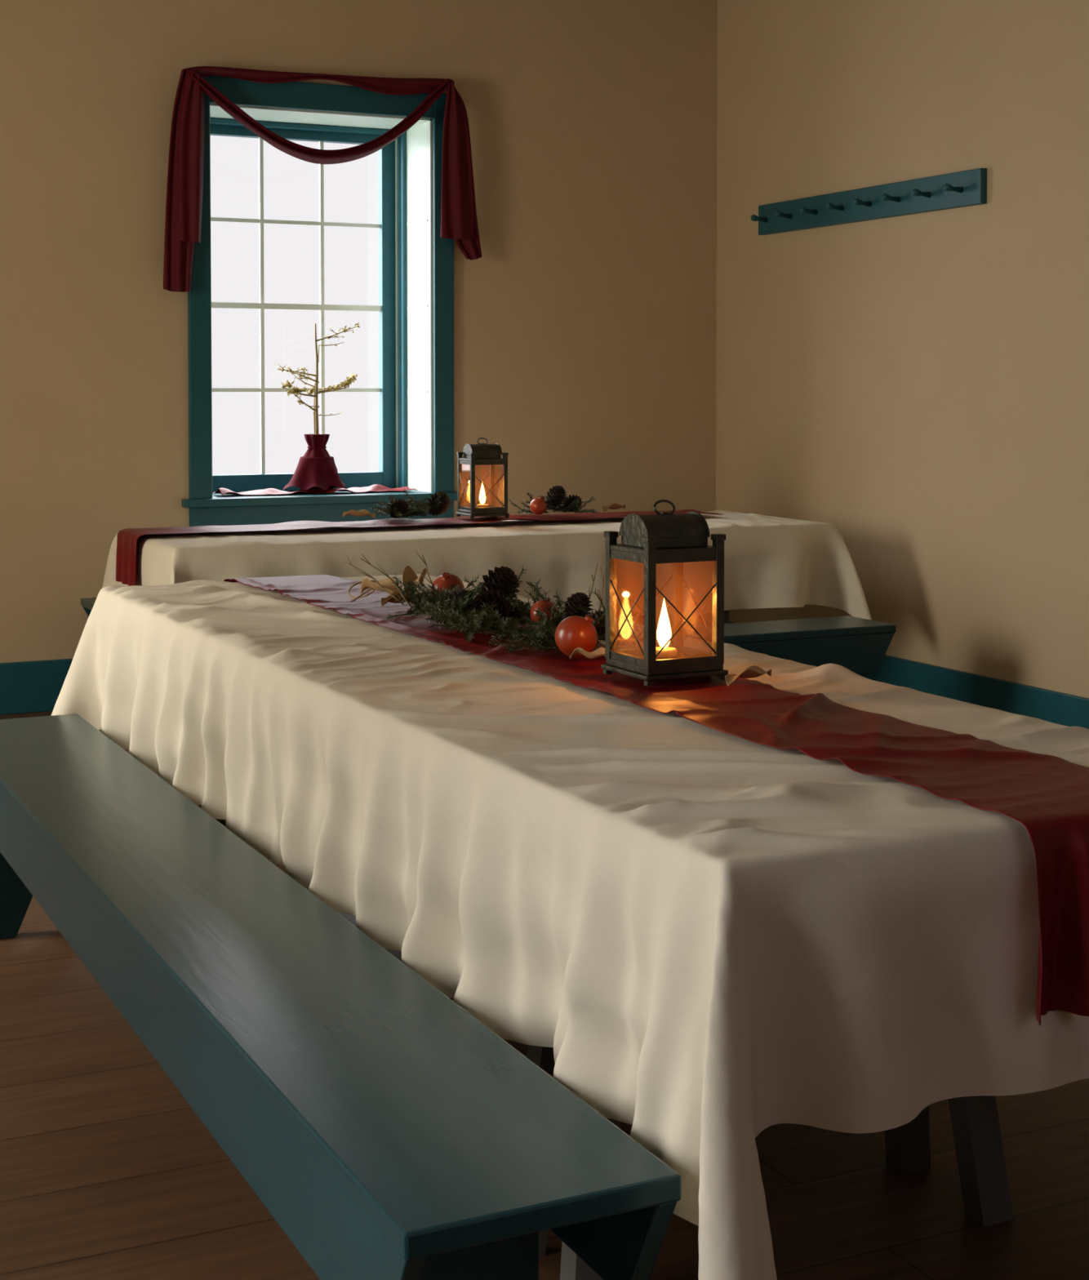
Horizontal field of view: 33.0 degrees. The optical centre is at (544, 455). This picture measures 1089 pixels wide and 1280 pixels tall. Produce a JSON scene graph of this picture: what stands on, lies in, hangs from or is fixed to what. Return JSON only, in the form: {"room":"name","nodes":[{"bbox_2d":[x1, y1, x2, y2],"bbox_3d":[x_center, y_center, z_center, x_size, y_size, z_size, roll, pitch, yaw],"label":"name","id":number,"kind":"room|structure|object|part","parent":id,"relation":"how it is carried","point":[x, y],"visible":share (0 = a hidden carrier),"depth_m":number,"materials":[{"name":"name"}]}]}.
{"room":"dining room","nodes":[
{"label":"dining room","id":0,"kind":"room"},
{"bbox_2d":[0,0,717,662],"bbox_3d":[-2.100,-0.531,7.329,6.610,3.050,0.450,-1,2,-26],"label":"wall","id":1,"kind":"structure","parent":0,"point":[585,321],"depth_m":7.81,"materials":[{"name":"beige paint"}]},
{"bbox_2d":[209,124,395,493],"bbox_3d":[-1.099,-0.643,7.987,0.946,1.598,0.050,-1,2,-26],"label":"window","id":2,"kind":"structure","parent":1,"relation":"in","point":[386,477],"depth_m":8.07,"materials":[{"name":"teal paint"}]},
{"bbox_3d":[-1.097,-0.648,7.988,0.817,1.449,0.030,-1,2,-26],"label":"muntins","id":3,"kind":"part","parent":2,"relation":"part of","materials":[{"name":"white wood"}]},
{"bbox_2d":[187,75,453,498],"bbox_3d":[-0.912,-0.686,7.632,1.154,1.708,0.028,-1,2,-26],"label":"window frame","id":4,"kind":"structure","parent":1,"relation":"attached to","point":[290,95],"depth_m":7.59,"materials":[{"name":"teal paint"}]},
{"bbox_2d":[209,103,432,492],"bbox_3d":[-0.995,-0.637,7.804,0.974,1.598,0.350,-1,2,-26],"label":"lining","id":5,"kind":"object","parent":1,"relation":"attached to","point":[419,136],"visible":0.57,"depth_m":7.93,"materials":[{"name":"paint"}]},
{"bbox_2d":[209,117,407,487],"bbox_3d":[-1.056,-0.636,7.933,0.974,1.588,0.085,-1,2,-26],"label":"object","id":6,"kind":"object","parent":5,"relation":"attached to","point":[402,140],"visible":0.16,"depth_m":8.10,"materials":[{"name":"teal paint"}]},
{"bbox_2d":[406,219,427,392],"bbox_3d":[-0.552,-0.647,7.985,0.005,0.743,0.230,-1,2,-26],"label":"beads","id":7,"kind":"object","parent":5,"relation":"attached to","point":[423,220],"visible":1,"depth_m":7.98,"materials":[{"name":"paint"}]},
{"bbox_2d":[189,500,453,526],"bbox_3d":[-0.913,0.247,7.668,1.154,0.100,0.022,-1,2,-26],"label":"apron","id":8,"kind":"object","parent":1,"relation":"attached to","point":[267,514],"visible":0.46,"depth_m":7.58,"materials":[{"name":"teal paint"}]},
{"bbox_2d":[181,489,463,507],"bbox_3d":[-0.984,0.175,7.810,1.214,0.034,0.420,-1,2,-26],"label":"window sill","id":9,"kind":"structure","parent":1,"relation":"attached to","point":[218,500],"depth_m":7.62,"materials":[{"name":"teal paint"}]},
{"bbox_2d":[213,484,417,494],"bbox_3d":[-0.970,0.138,7.782,0.859,0.034,0.189,-1,2,-26],"label":"scarf","id":10,"kind":"object","parent":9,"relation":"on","point":[375,487],"visible":0.95,"depth_m":7.75,"materials":[{"name":"white fabric"}]},
{"bbox_2d":[274,321,360,490],"bbox_3d":[-0.957,-0.213,7.814,0.375,0.719,0.247,-1,2,-26],"label":"tree","id":11,"kind":"object","parent":10,"relation":"on","point":[315,470],"visible":0.99,"depth_m":7.78,"materials":[{"name":"red fabric"}]},
{"bbox_3d":[-0.969,-0.037,7.821,0.082,0.008,0.082,-1,2,-26],"label":"tie cord","id":12,"kind":"part","parent":11,"relation":"part of","materials":[{"name":"red fabric"}]},
{"bbox_2d":[163,66,482,292],"bbox_3d":[-0.885,-1.127,7.562,1.384,0.928,0.092,-1,2,-26],"label":"scarf","id":13,"kind":"object","parent":1,"relation":"hanging from","point":[184,188],"visible":1,"depth_m":7.45,"materials":[{"name":"red fabric"}]},
{"bbox_2d":[184,66,454,94],"bbox_3d":[-0.908,-1.546,7.538,1.170,0.092,0.038,-1,2,-26],"label":"drape","id":14,"kind":"object","parent":13,"relation":"attached to","point":[193,75],"depth_m":7.56,"materials":[{"name":"red fabric"}]},
{"bbox_2d":[0,618,706,715],"bbox_3d":[-1.917,0.899,7.205,5.990,0.200,0.022,-1,2,-26],"label":"baseboard","id":15,"kind":"structure","parent":1,"relation":"attached to","point":[25,686],"depth_m":7.15,"materials":[{"name":"teal paint"}]},
{"bbox_2d":[395,137,398,488],"bbox_3d":[-0.658,-0.650,8.195,0.028,1.598,0.060,-1,2,-26],"label":"liner","id":16,"kind":"object","parent":1,"relation":"attached to","point":[396,140],"visible":0.29,"depth_m":8.16,"materials":[{"name":"paint"}]},
{"bbox_2d":[0,711,1088,1279],"bbox_3d":[-0.120,1.186,3.290,6.610,0.100,9.550,-1,2,-26],"label":"floor","id":17,"kind":"structure","parent":0,"point":[108,1171],"depth_m":2.89,"materials":[{"name":"brown wood"}]},
{"bbox_2d":[80,597,96,617],"bbox_3d":[-0.647,0.762,7.538,2.430,0.450,0.280,-1,2,-26],"label":"bench","id":18,"kind":"object","parent":17,"relation":"on","point":[87,603],"visible":0.12,"depth_m":7.07,"materials":[{"name":"teal paint"}]},
{"bbox_3d":[-0.647,0.551,7.531,2.430,0.028,0.280,-1,2,-26],"label":"seat","id":19,"kind":"part","parent":18,"relation":"part of","materials":[{"name":"teal paint"}]},
{"bbox_2d":[0,713,681,1279],"bbox_3d":[-0.648,0.915,3.167,0.305,0.450,2.995,-1,2,-26],"label":"bench","id":20,"kind":"object","parent":17,"relation":"on","point":[388,1132],"visible":1,"depth_m":2.28,"materials":[{"name":"teal paint"}]},
{"bbox_3d":[-1.169,0.892,4.245,0.281,0.420,0.030,-1,2,-26],"label":"leg","id":21,"kind":"part","parent":20,"relation":"part of","materials":[{"name":"teal paint"}]},
{"bbox_3d":[-0.126,0.968,2.090,0.281,0.420,0.030,-1,2,-26],"label":"leg","id":22,"kind":"part","parent":20,"relation":"part of","materials":[{"name":"teal paint"}]},
{"bbox_2d":[196,804,1013,1279],"bbox_3d":[-0.071,0.757,3.518,0.886,0.742,3.025,-1,2,-26],"label":"trestle table","id":23,"kind":"object","parent":17,"relation":"on","point":[975,1121],"visible":0.06,"depth_m":2.77,"materials":[{"name":"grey wood"}]},
{"bbox_2d":[50,573,1088,1279],"bbox_3d":[-0.074,0.639,3.495,1.164,0.569,3.351,-1,2,-26],"label":"tablecloth","id":24,"kind":"object","parent":23,"relation":"on","point":[716,940],"visible":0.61,"depth_m":2.27,"materials":[{"name":"beige fabric"}]},
{"bbox_2d":[223,574,1088,1026],"bbox_3d":[-0.007,0.469,3.518,0.312,0.240,3.138,-1,2,-27],"label":"table runner","id":25,"kind":"object","parent":24,"relation":"on","point":[1048,795],"visible":0.74,"depth_m":2.53,"materials":[{"name":"red fabric"}]},
{"bbox_2d":[339,550,771,685],"bbox_3d":[-0.064,0.279,3.642,0.353,0.153,1.546,-1,2,-31],"label":"centerpiece","id":26,"kind":"object","parent":25,"relation":"on","point":[575,631],"visible":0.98,"depth_m":3.65,"materials":[{"name":"green plant"}]},
{"bbox_2d":[600,499,728,686],"bbox_3d":[0.202,0.224,3.107,0.158,0.300,0.158,-1,2,-27],"label":"candle lantern","id":27,"kind":"object","parent":25,"relation":"on","point":[662,537],"visible":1,"depth_m":3.07,"materials":[{"name":"metal"}]},
{"bbox_3d":[0.202,0.156,3.104,0.144,0.008,0.144,-1,2,-27],"label":"plate","id":28,"kind":"part","parent":27,"relation":"part of","materials":[{"name":"metal"}]},
{"bbox_3d":[0.202,0.088,3.102,0.043,0.028,0.012,-1,2,-27],"label":"ring handle","id":29,"kind":"part","parent":27,"relation":"part of","materials":[{"name":"metal"}]},
{"bbox_2d":[655,646,684,659],"bbox_3d":[0.202,0.336,3.110,0.068,0.020,0.068,-1,2,-26],"label":"candle","id":30,"kind":"object","parent":27,"relation":"on","point":[668,652],"depth_m":3.09,"materials":[{"name":"wax"}]},
{"bbox_2d":[630,609,728,625],"bbox_3d":[-0.218,0.641,6.819,2.530,0.742,0.816,-1,2,-26],"label":"trestle table","id":31,"kind":"object","parent":17,"relation":"on","point":[726,612],"visible":0.06,"depth_m":6.90,"materials":[{"name":"brown wood"}]},
{"bbox_2d":[102,510,871,620],"bbox_3d":[-0.199,0.473,6.811,2.668,0.446,1.171,-1,2,-26],"label":"tablecloth","id":32,"kind":"object","parent":31,"relation":"on","point":[771,562],"visible":0.56,"depth_m":6.48,"materials":[{"name":"beige fabric"}]},
{"bbox_2d":[115,509,721,586],"bbox_3d":[-0.400,0.328,6.842,2.337,0.193,0.338,-1,2,-26],"label":"table runner","id":33,"kind":"object","parent":32,"relation":"on","point":[126,539],"visible":0.87,"depth_m":6.58,"materials":[{"name":"red fabric"}]},
{"bbox_2d":[455,437,509,519],"bbox_3d":[-0.234,0.080,6.925,0.158,0.300,0.158,-1,2,-24],"label":"candle lantern","id":34,"kind":"object","parent":33,"relation":"on","point":[478,454],"visible":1,"depth_m":6.88,"materials":[{"name":"metal"}]},
{"bbox_3d":[-0.234,0.012,6.922,0.144,0.008,0.144,-1,2,-24],"label":"plate","id":35,"kind":"part","parent":34,"relation":"part of","materials":[{"name":"metal"}]},
{"bbox_2d":[475,503,488,507],"bbox_3d":[-0.234,0.192,6.929,0.068,0.020,0.068,-1,2,-26],"label":"candle","id":36,"kind":"object","parent":34,"relation":"on","point":[481,505],"depth_m":6.91,"materials":[{"name":"wax"}]},
{"bbox_3d":[-0.234,-0.056,6.920,0.043,0.028,0.012,-1,2,-24],"label":"ring handle","id":37,"kind":"part","parent":34,"relation":"part of","materials":[{"name":"metal"}]},
{"bbox_2d":[342,485,625,519],"bbox_3d":[-0.211,0.170,6.956,1.163,0.111,0.277,-1,2,-26],"label":"centerpiece","id":38,"kind":"object","parent":33,"relation":"on","point":[440,503],"visible":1,"depth_m":6.86},
{"bbox_2d":[655,615,896,673],"bbox_3d":[0.065,0.819,5.928,2.410,0.450,0.280,-1,2,-26],"label":"bench","id":39,"kind":"object","parent":17,"relation":"on","point":[858,645],"visible":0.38,"depth_m":6.22,"materials":[{"name":"teal paint"}]},
{"bbox_3d":[0.065,0.608,5.921,2.410,0.028,0.280,-1,2,-26],"label":"seat","id":40,"kind":"part","parent":39,"relation":"part of","materials":[{"name":"teal paint"}]},
{"bbox_2d":[715,0,1088,697],"bbox_3d":[2.864,-0.430,4.426,0.200,3.050,9.100,-1,2,-26],"label":"wall","id":41,"kind":"structure","parent":0,"point":[914,386],"depth_m":7.09,"materials":[{"name":"beige paint"}]},
{"bbox_2d":[750,168,986,235],"bbox_3d":[1.247,-1.014,7.397,0.109,0.130,1.510,-1,2,-26],"label":"peg rail","id":42,"kind":"object","parent":41,"relation":"attached to","point":[968,188],"visible":1,"depth_m":7.30,"materials":[{"name":"teal paint"}]},
{"bbox_2d":[728,621,1088,728],"bbox_3d":[2.720,0.993,4.518,0.022,0.200,8.900,-1,2,-26],"label":"baseboard","id":43,"kind":"structure","parent":41,"relation":"attached to","point":[1051,706],"depth_m":6.76,"materials":[{"name":"teal paint"}]}
]}

